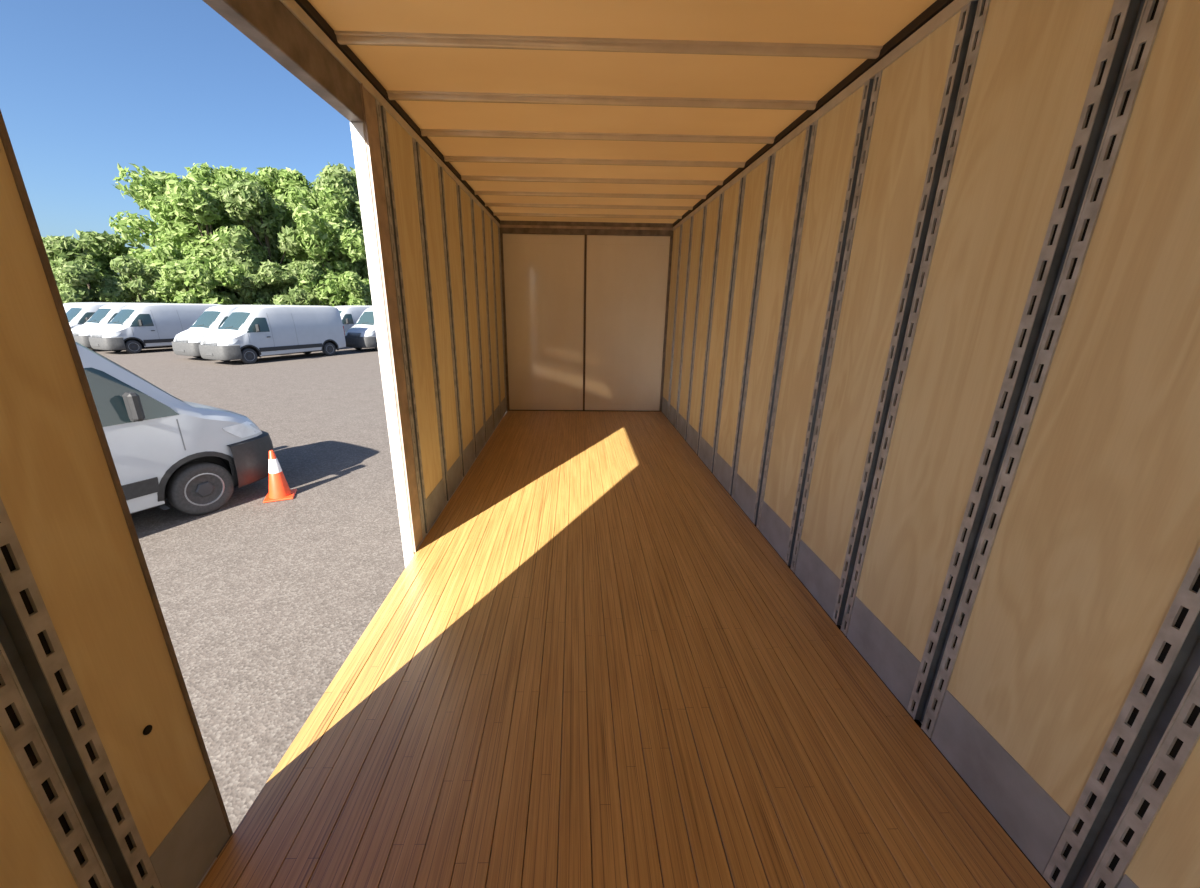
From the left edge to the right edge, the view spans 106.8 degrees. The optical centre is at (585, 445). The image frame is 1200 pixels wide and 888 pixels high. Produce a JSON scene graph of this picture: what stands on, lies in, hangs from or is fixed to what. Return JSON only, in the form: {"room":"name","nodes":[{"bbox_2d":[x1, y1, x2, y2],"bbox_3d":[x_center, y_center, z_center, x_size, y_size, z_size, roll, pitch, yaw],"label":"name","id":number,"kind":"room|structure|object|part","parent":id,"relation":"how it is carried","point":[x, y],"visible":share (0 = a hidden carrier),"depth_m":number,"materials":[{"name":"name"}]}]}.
{"room":"cargo trailer interior","nodes":[
{"label":"cargo trailer interior","id":0,"kind":"room"},
{"bbox_2d":[0,0,506,887],"bbox_3d":[-1.141,0.154,0.424,0.081,3.005,13.568,0,17,-1],"label":"wall","id":1,"kind":"structure","parent":0,"point":[101,757],"depth_m":1.04,"materials":[{"name":"brown paint"}]},
{"bbox_3d":[-1.115,-0.004,0.446,0.012,2.495,0.448,0,17,-1],"label":"plywood panel","id":2,"kind":"part","parent":1,"relation":"part of","materials":[{"name":"beige wood"}]},
{"bbox_3d":[-1.125,-0.140,0.881,0.012,2.495,0.206,0,17,-1],"label":"plywood panel","id":3,"kind":"part","parent":1,"relation":"part of","materials":[{"name":"beige wood"}]},
{"bbox_2d":[0,110,232,857],"bbox_3d":[-1.160,0.118,1.076,0.077,2.685,0.014,0,17,-1],"label":"door frame","id":4,"kind":"structure","parent":1,"relation":"attached to","point":[4,136],"depth_m":1.03,"materials":[{"name":"brown paint"}]},
{"bbox_2d":[149,398,505,887],"bbox_3d":[-1.127,1.326,0.759,0.014,0.250,13.506,0,17,-1],"label":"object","id":5,"kind":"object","parent":1,"relation":"attached to","point":[186,853],"depth_m":1.31,"materials":[{"name":"metal"}]},
{"bbox_3d":[-1.139,1.160,1.288,0.014,0.250,0.204,0,17,-1],"label":"kick plate","id":6,"kind":"part","parent":5,"relation":"part of","materials":[{"name":"metal"}]},
{"bbox_3d":[-1.191,0.460,3.531,0.014,0.250,0.444,0,17,-1],"label":"kick plate","id":7,"kind":"part","parent":5,"relation":"part of","materials":[{"name":"metal"}]},
{"bbox_3d":[-1.204,0.288,4.081,0.014,0.250,0.444,0,17,-1],"label":"kick plate","id":8,"kind":"part","parent":5,"relation":"part of","materials":[{"name":"metal"}]},
{"bbox_3d":[-1.217,0.117,4.632,0.014,0.250,0.444,0,17,-1],"label":"kick plate","id":9,"kind":"part","parent":5,"relation":"part of","materials":[{"name":"metal"}]},
{"bbox_3d":[-1.230,-0.055,5.182,0.014,0.250,0.444,0,17,-1],"label":"kick plate","id":10,"kind":"part","parent":5,"relation":"part of","materials":[{"name":"metal"}]},
{"bbox_3d":[-1.242,-0.227,5.732,0.014,0.250,0.444,0,17,-1],"label":"kick plate","id":11,"kind":"part","parent":5,"relation":"part of","materials":[{"name":"metal"}]},
{"bbox_3d":[-1.255,-0.399,6.282,0.014,0.250,0.444,0,17,-1],"label":"kick plate","id":12,"kind":"part","parent":5,"relation":"part of","materials":[{"name":"metal"}]},
{"bbox_3d":[-1.268,-0.570,6.832,0.014,0.250,0.444,0,17,-1],"label":"kick plate","id":13,"kind":"part","parent":5,"relation":"part of","materials":[{"name":"metal"}]},
{"bbox_2d":[350,83,422,567],"bbox_3d":[-1.196,-0.499,2.761,0.083,2.860,0.180,0,17,-1],"label":"door frame","id":14,"kind":"structure","parent":1,"relation":"attached to","point":[365,136],"depth_m":2.63,"materials":[{"name":"white paint"}]},
{"bbox_2d":[280,0,499,226],"bbox_3d":[-1.094,-1.180,-0.023,0.036,0.110,13.508,0,17,-1],"label":"rail","id":15,"kind":"object","parent":1,"relation":"attached to","point":[302,10],"visible":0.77,"depth_m":2.32,"materials":[{"name":"metal"}]},
{"bbox_3d":[-1.177,-0.841,3.126,0.012,2.495,0.448,0,17,-1],"label":"plywood panel","id":16,"kind":"part","parent":1,"relation":"part of","materials":[{"name":"beige wood"}]},
{"bbox_3d":[-1.190,-1.012,3.676,0.012,2.495,0.448,0,17,-1],"label":"plywood panel","id":17,"kind":"part","parent":1,"relation":"part of","materials":[{"name":"beige wood"}]},
{"bbox_3d":[-1.203,-1.184,4.226,0.012,2.495,0.448,0,17,-1],"label":"plywood panel","id":18,"kind":"part","parent":1,"relation":"part of","materials":[{"name":"beige wood"}]},
{"bbox_3d":[-1.216,-1.356,4.776,0.012,2.495,0.448,0,17,-1],"label":"plywood panel","id":19,"kind":"part","parent":1,"relation":"part of","materials":[{"name":"beige wood"}]},
{"bbox_3d":[-1.228,-1.528,5.326,0.012,2.495,0.448,0,17,-1],"label":"plywood panel","id":20,"kind":"part","parent":1,"relation":"part of","materials":[{"name":"beige wood"}]},
{"bbox_3d":[-1.241,-1.699,5.876,0.012,2.495,0.448,0,17,-1],"label":"plywood panel","id":21,"kind":"part","parent":1,"relation":"part of","materials":[{"name":"beige wood"}]},
{"bbox_3d":[-1.254,-1.871,6.427,0.012,2.495,0.448,0,17,-1],"label":"plywood panel","id":22,"kind":"part","parent":1,"relation":"part of","materials":[{"name":"beige wood"}]},
{"bbox_2d":[500,233,508,409],"bbox_3d":[-1.242,-1.831,6.871,0.035,2.645,0.075,0,17,-1],"label":"post","id":23,"kind":"object","parent":1,"relation":"attached to","point":[501,234],"visible":0.9,"depth_m":6.79,"materials":[{"name":"brown paint"}]},
{"bbox_2d":[503,234,586,409],"bbox_3d":[-0.610,-1.826,6.884,1.224,2.618,0.062,0,17,-1],"label":"door","id":24,"kind":"structure","parent":23,"relation":"attached to","point":[545,274],"depth_m":6.83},
{"bbox_2d":[499,220,673,235],"bbox_3d":[0.020,-3.162,6.477,2.524,0.190,0.090,0,17,-1],"label":"beam","id":25,"kind":"structure","parent":0,"point":[506,227],"depth_m":6.45,"materials":[{"name":"brown paint"}]},
{"bbox_2d":[308,0,935,222],"bbox_3d":[0.163,-1.200,0.000,2.629,0.036,13.508,0,17,-1],"label":"ceiling","id":26,"kind":"structure","parent":0,"point":[620,111],"depth_m":2.40,"materials":[{"name":"paint"}]},
{"bbox_2d":[198,411,1051,887],"bbox_3d":[0.162,1.518,0.880,2.570,0.161,13.568,0,17,-1],"label":"floor","id":27,"kind":"structure","parent":0,"point":[593,668],"depth_m":1.82,"materials":[{"name":"wood"}]},
{"bbox_2d":[507,410,661,411],"bbox_3d":[-0.014,-0.522,7.305,2.524,0.106,0.082,0,17,-1],"label":"threshold","id":28,"kind":"object","parent":27,"relation":"on","point":[507,410],"visible":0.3,"depth_m":7.25,"materials":[{"name":"wood"}]},
{"bbox_2d":[663,0,1199,887],"bbox_3d":[1.439,0.167,0.488,0.069,3.005,13.568,0,17,-1],"label":"wall","id":29,"kind":"structure","parent":0,"point":[947,332],"depth_m":1.47,"materials":[{"name":"brown wood"}]},
{"bbox_2d":[659,236,672,410],"bbox_3d":[1.247,-1.819,6.933,0.035,2.645,0.075,0,17,-1],"label":"post","id":30,"kind":"object","parent":29,"relation":"attached to","point":[671,237],"visible":0.82,"depth_m":6.86,"materials":[{"name":"brown paint"}]},
{"bbox_2d":[585,235,669,410],"bbox_3d":[0.615,-1.819,6.914,1.225,2.617,0.043,0,17,-1],"label":"door","id":31,"kind":"structure","parent":30,"relation":"attached to","point":[627,276],"depth_m":6.86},
{"bbox_3d":[1.278,-1.903,6.632,0.012,2.495,0.476,0,17,-1],"label":"plywood panel","id":32,"kind":"part","parent":29,"relation":"part of","materials":[{"name":"beige wood"}]},
{"bbox_3d":[1.291,-1.727,6.069,0.012,2.495,0.448,0,17,-1],"label":"plywood panel","id":33,"kind":"part","parent":29,"relation":"part of","materials":[{"name":"beige wood"}]},
{"bbox_3d":[1.304,-1.556,5.519,0.012,2.495,0.448,0,17,-1],"label":"plywood panel","id":34,"kind":"part","parent":29,"relation":"part of","materials":[{"name":"beige wood"}]},
{"bbox_3d":[1.317,-1.384,4.969,0.012,2.495,0.448,0,17,-1],"label":"plywood panel","id":35,"kind":"part","parent":29,"relation":"part of","materials":[{"name":"beige wood"}]},
{"bbox_3d":[1.329,-1.212,4.419,0.012,2.495,0.448,0,17,-1],"label":"plywood panel","id":36,"kind":"part","parent":29,"relation":"part of","materials":[{"name":"beige wood"}]},
{"bbox_3d":[1.342,-1.040,3.869,0.012,2.495,0.448,0,17,-1],"label":"plywood panel","id":37,"kind":"part","parent":29,"relation":"part of","materials":[{"name":"beige wood"}]},
{"bbox_3d":[1.355,-0.869,3.318,0.012,2.495,0.448,0,17,-1],"label":"plywood panel","id":38,"kind":"part","parent":29,"relation":"part of","materials":[{"name":"beige wood"}]},
{"bbox_3d":[1.367,-0.697,2.768,0.012,2.495,0.448,0,17,-1],"label":"plywood panel","id":39,"kind":"part","parent":29,"relation":"part of","materials":[{"name":"beige wood"}]},
{"bbox_2d":[673,0,976,230],"bbox_3d":[1.433,-1.167,0.040,0.036,0.110,13.508,0,17,-1],"label":"rail","id":40,"kind":"object","parent":29,"relation":"attached to","point":[939,12],"visible":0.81,"depth_m":2.27,"materials":[{"name":"metal"}]},
{"bbox_3d":[1.380,-0.525,2.218,0.012,2.495,0.448,0,17,-1],"label":"plywood panel","id":41,"kind":"part","parent":29,"relation":"part of","materials":[{"name":"beige wood"}]},
{"bbox_2d":[662,397,1138,887],"bbox_3d":[1.403,1.338,0.821,0.014,0.250,13.506,0,17,-1],"label":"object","id":42,"kind":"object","parent":29,"relation":"attached to","point":[1030,816],"depth_m":1.69,"materials":[{"name":"metal"}]},
{"bbox_3d":[1.259,-0.603,7.040,0.014,0.250,0.474,0,17,-1],"label":"kick plate","id":43,"kind":"part","parent":42,"relation":"part of","materials":[{"name":"metal"}]},
{"bbox_3d":[1.272,-0.427,6.475,0.014,0.250,0.444,0,17,-1],"label":"kick plate","id":44,"kind":"part","parent":42,"relation":"part of","materials":[{"name":"metal"}]},
{"bbox_3d":[1.284,-0.255,5.925,0.014,0.250,0.444,0,17,-1],"label":"kick plate","id":45,"kind":"part","parent":42,"relation":"part of","materials":[{"name":"metal"}]},
{"bbox_3d":[1.297,-0.083,5.375,0.014,0.250,0.444,0,17,-1],"label":"kick plate","id":46,"kind":"part","parent":42,"relation":"part of","materials":[{"name":"metal"}]},
{"bbox_3d":[1.310,0.089,4.824,0.014,0.250,0.444,0,17,-1],"label":"kick plate","id":47,"kind":"part","parent":42,"relation":"part of","materials":[{"name":"metal"}]},
{"bbox_3d":[1.323,0.260,4.274,0.014,0.250,0.444,0,17,-1],"label":"kick plate","id":48,"kind":"part","parent":42,"relation":"part of","materials":[{"name":"metal"}]},
{"bbox_3d":[1.335,0.432,3.724,0.014,0.250,0.444,0,17,-1],"label":"kick plate","id":49,"kind":"part","parent":42,"relation":"part of","materials":[{"name":"metal"}]},
{"bbox_3d":[1.348,0.604,3.174,0.014,0.250,0.444,0,17,-1],"label":"kick plate","id":50,"kind":"part","parent":42,"relation":"part of","materials":[{"name":"metal"}]},
{"bbox_3d":[1.361,0.776,2.624,0.014,0.250,0.444,0,17,-1],"label":"kick plate","id":51,"kind":"part","parent":42,"relation":"part of","materials":[{"name":"metal"}]},
{"bbox_3d":[1.374,0.947,2.074,0.014,0.250,0.444,0,17,-1],"label":"kick plate","id":52,"kind":"part","parent":42,"relation":"part of","materials":[{"name":"metal"}]},
{"bbox_3d":[1.386,1.119,1.523,0.014,0.250,0.444,0,17,-1],"label":"kick plate","id":53,"kind":"part","parent":42,"relation":"part of","materials":[{"name":"metal"}]},
{"bbox_3d":[1.399,1.291,0.973,0.014,0.250,0.444,0,17,-1],"label":"kick plate","id":54,"kind":"part","parent":42,"relation":"part of","materials":[{"name":"metal"}]},
{"bbox_3d":[1.393,-0.353,1.668,0.012,2.495,0.448,0,17,-1],"label":"plywood panel","id":55,"kind":"part","parent":29,"relation":"part of","materials":[{"name":"beige wood"}]},
{"bbox_3d":[1.406,-0.181,1.118,0.012,2.495,0.448,0,17,-1],"label":"plywood panel","id":56,"kind":"part","parent":29,"relation":"part of","materials":[{"name":"beige wood"}]},
{"bbox_3d":[1.419,-0.010,0.568,0.012,2.495,0.448,0,17,-1],"label":"plywood panel","id":57,"kind":"part","parent":29,"relation":"part of","materials":[{"name":"beige wood"}]},
{"label":"outside","id":58,"kind":"structure","parent":0,"visible":0},
{"bbox_2d":[89,346,505,832],"bbox_3d":[-25.800,-7.898,33.611,230.000,0.001,230.000,0,17,-1],"label":"ground","id":59,"kind":"structure","parent":58,"point":[262,605],"depth_m":5.12,"materials":[{"name":"grey asphalt"}]},
{"bbox_2d":[41,235,128,293],"bbox_3d":[-46.181,-14.282,39.853,8.422,8.177,7.160,6,18,15],"label":"tree","id":60,"kind":"object","parent":59,"relation":"on","point":[61,249],"visible":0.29,"depth_m":38.03,"materials":[{"name":"green plant"}]},
{"bbox_2d":[53,260,126,303],"bbox_3d":[-40.202,-11.656,35.759,5.026,5.988,5.182,0,17,-1],"label":"leafy bush","id":61,"kind":"object","parent":59,"relation":"on","point":[75,275],"visible":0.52,"depth_m":34.37,"materials":[{"name":"green plant"}]},
{"bbox_2d":[66,303,113,328],"bbox_3d":[-29.945,-7.664,28.255,2.538,2.638,6.346,8,19,22],"label":"van","id":62,"kind":"object","parent":59,"relation":"on","point":[79,314],"visible":0.07,"depth_m":26.47,"materials":[{"name":"white paint"}]},
{"bbox_2d":[63,302,121,312],"bbox_3d":[-32.431,-8.081,29.491,2.538,2.638,6.346,8,19,22],"label":"van","id":63,"kind":"object","parent":59,"relation":"on","point":[67,306],"visible":0.04,"depth_m":28.09,"materials":[{"name":"white paint"}]},
{"bbox_2d":[50,230,151,302],"bbox_3d":[-44.720,-15.218,41.785,8.758,9.101,8.827,11,20,29],"label":"tree","id":64,"kind":"object","parent":59,"relation":"on","point":[112,246],"visible":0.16,"depth_m":40.12,"materials":[{"name":"green plant"}]},
{"bbox_2d":[71,303,190,350],"bbox_3d":[-27.299,-7.354,27.370,2.538,2.638,6.346,8,19,22],"label":"van","id":65,"kind":"object","parent":59,"relation":"on","point":[105,314],"visible":0.25,"depth_m":25.32,"materials":[{"name":"white paint"}]},
{"bbox_2d":[96,255,173,302],"bbox_3d":[-38.315,-12.760,38.172,5.267,6.497,6.298,0,17,-1],"label":"leafy bush","id":66,"kind":"object","parent":59,"relation":"on","point":[130,266],"visible":0.41,"depth_m":36.56,"materials":[{"name":"green plant"}]},
{"bbox_2d":[89,303,220,353],"bbox_3d":[-24.773,-6.964,26.223,2.538,2.638,6.346,8,19,22],"label":"van","id":67,"kind":"object","parent":59,"relation":"on","point":[135,327],"visible":0.64,"depth_m":24.73,"materials":[{"name":"white paint"}]},
{"bbox_3d":[-23.795,-6.157,26.049,0.033,0.187,3.245,8,19,22],"label":"moulding","id":68,"kind":"part","parent":67,"relation":"part of","materials":[{"name":"black plastic"}]},
{"bbox_2d":[109,163,234,302],"bbox_3d":[-37.990,-18.254,43.021,11.358,14.352,10.011,12,20,31],"label":"leafy tree","id":69,"kind":"object","parent":59,"relation":"on","point":[152,190],"visible":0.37,"depth_m":39.27,"materials":[{"name":"green plant"}]},
{"bbox_2d":[75,342,274,514],"bbox_3d":[-6.966,0.068,4.444,2.513,2.612,6.285,9,19,26],"label":"van","id":70,"kind":"object","parent":59,"relation":"on","point":[162,445],"visible":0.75,"depth_m":5.61,"materials":[{"name":"white paint"}]},
{"bbox_2d":[122,392,144,421],"bbox_3d":[-5.273,-0.440,5.173,0.282,0.350,0.196,0,17,-1],"label":"mirror","id":71,"kind":"object","parent":70,"relation":"attached to","point":[132,410],"depth_m":5.12,"materials":[{"name":"grey plastic"}]},
{"bbox_3d":[-6.046,0.898,4.172,0.033,0.185,3.214,9,19,26],"label":"moulding","id":72,"kind":"part","parent":70,"relation":"part of","materials":[{"name":"black plastic"}]},
{"bbox_2d":[152,259,227,303],"bbox_3d":[-35.005,-13.053,39.444,5.772,6.356,5.670,0,17,-1],"label":"leafy bush","id":73,"kind":"object","parent":59,"relation":"on","point":[168,284],"visible":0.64,"depth_m":37.30,"materials":[{"name":"green plant"}]},
{"bbox_2d":[147,179,265,304],"bbox_3d":[-34.315,-16.806,40.776,9.006,12.801,9.551,0,17,-1],"label":"leafy tree","id":74,"kind":"object","parent":59,"relation":"on","point":[193,202],"visible":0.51,"depth_m":38.55,"materials":[{"name":"green plant"}]},
{"bbox_2d":[184,162,284,291],"bbox_3d":[-35.200,-19.627,45.412,10.924,15.744,11.154,0,17,-1],"label":"leafy tree","id":75,"kind":"object","parent":59,"relation":"on","point":[221,178],"visible":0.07,"depth_m":42.35,"materials":[{"name":"green plant"}]},
{"bbox_2d":[172,305,301,357],"bbox_3d":[-18.296,-6.210,24.068,2.538,2.638,6.346,8,19,22],"label":"van","id":76,"kind":"object","parent":59,"relation":"on","point":[185,343],"visible":0.36,"depth_m":21.89,"materials":[{"name":"white paint"}]},
{"bbox_2d":[217,255,273,304],"bbox_3d":[-31.553,-13.963,41.554,6.870,7.104,5.412,0,17,-1],"label":"leafy bush","id":77,"kind":"object","parent":59,"relation":"on","point":[248,292],"visible":0.34,"depth_m":40.39,"materials":[{"name":"green plant"}]},
{"bbox_2d":[214,179,304,304],"bbox_3d":[-30.462,-17.778,42.994,8.977,13.700,8.948,0,17,-1],"label":"leafy tree","id":78,"kind":"object","parent":59,"relation":"on","point":[250,202],"visible":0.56,"depth_m":40.78,"materials":[{"name":"green plant"}]},
{"bbox_2d":[199,305,345,363],"bbox_3d":[-15.804,-5.760,22.726,2.538,2.638,6.346,8,19,22],"label":"van","id":79,"kind":"object","parent":59,"relation":"on","point":[249,333],"visible":1,"depth_m":21.70,"materials":[{"name":"white paint"}]},
{"bbox_2d":[255,324,259,331],"bbox_3d":[-15.395,-5.476,20.854,0.291,0.354,0.185,0,17,-1],"label":"mirror","id":80,"kind":"object","parent":79,"relation":"attached to","point":[257,329],"depth_m":20.79,"materials":[{"name":"grey plastic"}]},
{"bbox_3d":[-14.826,-4.952,22.552,0.033,0.187,3.245,8,19,22],"label":"moulding","id":81,"kind":"part","parent":79,"relation":"part of","materials":[{"name":"black plastic"}]},
{"bbox_2d":[263,450,296,502],"bbox_3d":[-4.566,0.424,6.565,0.380,0.730,0.380,-7,19,-24],"label":"traffic cone","id":82,"kind":"object","parent":59,"relation":"on","point":[279,490],"visible":1,"depth_m":6.52,"materials":[{"name":"orange plastic"}]},
{"bbox_2d":[254,166,326,267],"bbox_3d":[-30.872,-20.458,47.685,10.430,16.074,10.876,0,17,-1],"label":"leafy tree","id":83,"kind":"object","parent":59,"relation":"on","point":[277,182],"visible":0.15,"depth_m":44.26,"materials":[{"name":"green plant"}]},
{"bbox_2d":[272,260,328,305],"bbox_3d":[-27.131,-14.331,43.175,4.581,6.901,6.966,-5,18,-18],"label":"leafy bush","id":84,"kind":"object","parent":59,"relation":"on","point":[290,295],"visible":0.55,"depth_m":41.44,"materials":[{"name":"green plant"}]},
{"bbox_2d":[285,183,371,306],"bbox_3d":[-25.535,-18.362,44.487,7.520,13.985,8.304,-10,21,-32],"label":"leafy tree","id":85,"kind":"object","parent":59,"relation":"on","point":[323,245],"visible":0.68,"depth_m":42.64,"materials":[{"name":"green plant"}]},
{"bbox_2d":[309,161,371,305],"bbox_3d":[-25.166,-20.882,48.182,10.366,16.646,9.361,-8,19,-27],"label":"leafy tree","id":86,"kind":"object","parent":59,"relation":"on","point":[338,175],"visible":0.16,"depth_m":44.64,"materials":[{"name":"green plant"}]},
{"bbox_2d":[333,259,372,305],"bbox_3d":[-23.174,-15.082,45.077,5.960,6.990,6.291,0,17,-1],"label":"leafy bush","id":87,"kind":"object","parent":59,"relation":"on","point":[349,280],"visible":0.38,"depth_m":42.96,"materials":[{"name":"green plant"}]},
{"bbox_2d":[334,305,372,331],"bbox_3d":[-16.579,-8.664,32.004,2.538,2.638,6.346,8,19,22],"label":"van","id":88,"kind":"object","parent":59,"relation":"on","point":[349,314],"visible":0.02,"depth_m":30.59,"materials":[{"name":"white paint"}]},
{"bbox_2d":[345,307,377,350],"bbox_3d":[-12.615,-7.713,29.116,2.538,2.638,6.346,8,19,22],"label":"van","id":89,"kind":"object","parent":59,"relation":"on","point":[362,334],"visible":0.34,"depth_m":26.69,"materials":[{"name":"white paint"}]}
]}

